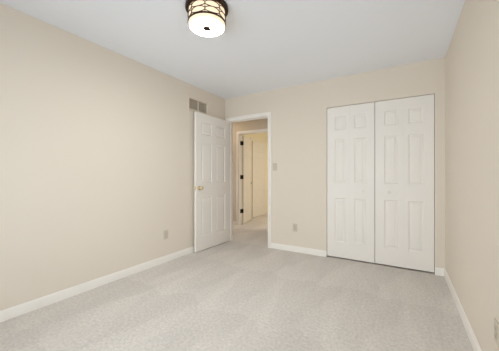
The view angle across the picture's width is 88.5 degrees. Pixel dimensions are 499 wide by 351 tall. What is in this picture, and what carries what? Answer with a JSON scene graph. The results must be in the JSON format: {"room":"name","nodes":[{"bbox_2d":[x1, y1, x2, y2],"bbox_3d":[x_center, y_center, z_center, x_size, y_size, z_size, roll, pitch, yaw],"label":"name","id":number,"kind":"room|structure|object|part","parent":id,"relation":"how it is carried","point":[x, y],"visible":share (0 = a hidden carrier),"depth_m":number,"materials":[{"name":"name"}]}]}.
{"room":"empty bedroom","nodes":[
{"label":"empty bedroom","id":0,"kind":"room"},
{"bbox_2d":[0,3,224,310],"bbox_3d":[-1.514,-0.100,2.721,0.115,2.440,4.036,0,0,31],"label":"wall","id":1,"kind":"structure","parent":0,"point":[97,141],"depth_m":2.44,"materials":[{"name":"beige paint"}]},
{"bbox_2d":[0,246,193,321],"bbox_3d":[-1.460,1.079,2.688,0.013,0.083,4.036,0,0,31],"label":"baseboard","id":2,"kind":"structure","parent":1,"relation":"attached to","point":[18,310],"depth_m":2.45,"materials":[{"name":"white paint"}]},
{"bbox_2d":[164,230,167,238],"bbox_3d":[-1.081,0.767,3.320,0.009,0.115,0.070,0,0,31],"label":"wall outlet","id":3,"kind":"object","parent":1,"relation":"attached to","point":[165,231],"visible":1,"depth_m":3.32,"materials":[{"name":"beige plastic"}]},
{"bbox_2d":[188,95,207,114],"bbox_3d":[-0.791,-1.043,3.858,0.070,0.206,0.440,0,0,31],"label":"air vent","id":4,"kind":"object","parent":1,"relation":"in","point":[194,106],"visible":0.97,"depth_m":3.84,"materials":[{"name":"beige metal"}]},
{"bbox_2d":[0,0,464,98],"bbox_3d":[0.129,-1.380,3.785,5.000,0.120,7.785,0,0,31],"label":"ceiling","id":5,"kind":"structure","parent":0,"point":[264,45],"depth_m":2.43,"materials":[{"name":"white paint"}]},
{"bbox_2d":[185,0,227,36],"bbox_3d":[-0.334,-1.232,2.012,0.334,0.175,0.334,0,0,31],"label":"ceiling light","id":6,"kind":"object","parent":5,"relation":"attached to","point":[207,18],"visible":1,"depth_m":1.93,"materials":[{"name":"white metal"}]},
{"bbox_2d":[188,13,224,36],"bbox_3d":[-0.334,-1.174,2.012,0.287,0.032,0.287,0,0,31],"label":"diffuser","id":7,"kind":"object","parent":6,"relation":"attached to","point":[203,24],"depth_m":1.96,"materials":[{"name":"beige glass"}]},
{"bbox_2d":[0,213,473,350],"bbox_3d":[0.129,1.180,3.785,5.000,0.120,7.785,0,0,31],"label":"floor","id":8,"kind":"structure","parent":0,"point":[241,293],"depth_m":2.14,"materials":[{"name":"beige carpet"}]},
{"bbox_2d":[233,118,267,220],"bbox_3d":[0.266,-0.100,5.513,3.150,2.440,0.115,0,0,31],"label":"wall","id":9,"kind":"structure","parent":0,"point":[259,123],"depth_m":5.77,"materials":[{"name":"beige paint"}]},
{"bbox_2d":[242,136,251,223],"bbox_3d":[-0.041,0.102,6.199,0.092,2.012,0.758,0,0,14],"label":"door","id":10,"kind":"structure","parent":9,"relation":"in","point":[246,143],"depth_m":6.10,"materials":[{"name":"white paint"}]},
{"bbox_2d":[236,128,267,224],"bbox_3d":[0.139,0.066,5.589,0.931,2.108,0.149,0,0,31],"label":"door frame","id":11,"kind":"structure","parent":9,"relation":"attached to","point":[239,134],"depth_m":5.76,"materials":[{"name":"white paint"}]},
{"bbox_2d":[242,133,267,213],"bbox_3d":[0.090,-0.100,6.915,0.100,2.440,2.105,0,0,31],"label":"wall","id":12,"kind":"structure","parent":0,"point":[261,136],"depth_m":7.49,"materials":[{"name":"beige paint"}]},
{"bbox_2d":[250,137,265,213],"bbox_3d":[0.244,0.061,7.058,0.017,2.118,0.856,0,0,31],"label":"door frame","id":13,"kind":"structure","parent":12,"relation":"attached to","point":[254,139],"depth_m":7.41,"materials":[{"name":"white paint"}]},
{"bbox_2d":[252,141,264,217],"bbox_3d":[0.254,0.102,7.052,0.028,2.012,0.700,0,0,31],"label":"door","id":14,"kind":"structure","parent":12,"relation":"in","point":[258,149],"depth_m":7.01,"materials":[{"name":"white paint"}]},
{"bbox_2d":[225,57,444,273],"bbox_3d":[0.908,-0.100,3.684,3.270,2.440,0.115,0,0,31],"label":"wall","id":15,"kind":"structure","parent":0,"point":[298,112],"depth_m":3.62,"materials":[{"name":"beige paint"}]},
{"bbox_2d":[194,112,228,251],"bbox_3d":[-0.572,0.094,4.033,0.173,2.028,0.806,0,0,33],"label":"door","id":16,"kind":"structure","parent":15,"relation":"in","point":[211,134],"depth_m":3.97,"materials":[{"name":"white paint"}]},
{"bbox_2d":[226,112,270,247],"bbox_3d":[-0.004,0.066,4.234,0.866,2.108,0.149,0,0,31],"label":"door frame","id":17,"kind":"structure","parent":15,"relation":"attached to","point":[231,120],"depth_m":4.23,"materials":[{"name":"white paint"}]},
{"bbox_2d":[273,163,276,170],"bbox_3d":[0.387,-0.132,3.921,0.070,0.115,0.019,0,0,31],"label":"light switch","id":18,"kind":"object","parent":15,"relation":"attached to","point":[274,164],"visible":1,"depth_m":3.92,"materials":[{"name":"beige plastic"}]},
{"bbox_2d":[293,224,296,231],"bbox_3d":[0.666,0.766,3.757,0.070,0.115,0.009,0,0,31],"label":"wall outlet","id":19,"kind":"object","parent":15,"relation":"attached to","point":[294,225],"visible":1,"depth_m":3.75,"materials":[{"name":"beige plastic"}]},
{"bbox_2d":[271,243,326,256],"bbox_3d":[0.697,1.079,3.737,0.847,0.083,0.013,0,0,31],"label":"baseboard","id":20,"kind":"structure","parent":15,"relation":"attached to","point":[310,251],"depth_m":3.71,"materials":[{"name":"white paint"}]},
{"bbox_2d":[332,94,431,107],"bbox_3d":[1.595,-0.928,3.235,1.209,0.006,0.024,0,0,31],"label":"door track","id":21,"kind":"object","parent":15,"relation":"attached to","point":[429,94],"visible":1,"depth_m":3.17,"materials":[{"name":"grey metal"}]},
{"bbox_2d":[327,102,374,262],"bbox_3d":[1.323,0.089,3.377,0.589,2.026,0.065,0,0,31],"label":"bifold door","id":22,"kind":"structure","parent":21,"relation":"hanging from","point":[350,129],"depth_m":3.37,"materials":[{"name":"white paint"}]},
{"bbox_3d":[1.206,0.089,3.468,0.294,2.026,0.032,0,0,31],"label":"door","id":23,"kind":"part","parent":22,"relation":"part of","materials":[{"name":"white paint"}]},
{"bbox_3d":[1.458,0.089,3.315,0.294,2.026,0.032,0,0,31],"label":"door","id":24,"kind":"part","parent":22,"relation":"part of","materials":[{"name":"white paint"}]},
{"bbox_2d":[375,94,433,271],"bbox_3d":[1.840,0.089,3.066,0.606,2.026,0.065,0,0,31],"label":"bifold door","id":25,"kind":"structure","parent":21,"relation":"hanging from","point":[404,127],"depth_m":3.05,"materials":[{"name":"white paint"}]},
{"bbox_3d":[1.719,0.089,3.158,0.303,2.026,0.032,0,0,31],"label":"door","id":26,"kind":"part","parent":25,"relation":"part of","materials":[{"name":"white paint"}]},
{"bbox_3d":[1.978,0.089,3.002,0.303,2.026,0.032,0,0,31],"label":"door","id":27,"kind":"part","parent":25,"relation":"part of","materials":[{"name":"white paint"}]},
{"bbox_2d":[435,267,443,275],"bbox_3d":[2.136,1.079,2.869,0.096,0.083,0.013,0,0,31],"label":"baseboard","id":28,"kind":"structure","parent":15,"relation":"attached to","point":[438,271],"depth_m":2.87,"materials":[{"name":"white paint"}]},
{"bbox_2d":[445,0,498,350],"bbox_3d":[1.187,-0.100,1.092,0.115,2.440,4.036,0,0,31],"label":"wall","id":29,"kind":"structure","parent":0,"point":[472,56],"depth_m":1.72,"materials":[{"name":"beige paint"}]},
{"bbox_2d":[444,269,481,350],"bbox_3d":[1.132,1.079,1.125,0.013,0.083,4.036,0,0,31],"label":"baseboard","id":30,"kind":"structure","parent":29,"relation":"attached to","point":[475,345],"depth_m":1.93,"materials":[{"name":"white paint"}]},
{"bbox_2d":[494,318,498,347],"bbox_3d":[1.219,0.775,1.264,0.009,0.115,0.070,0,0,31],"label":"wall outlet","id":31,"kind":"object","parent":29,"relation":"attached to","point":[496,324],"visible":1,"depth_m":1.25,"materials":[{"name":"beige plastic"}]}
]}

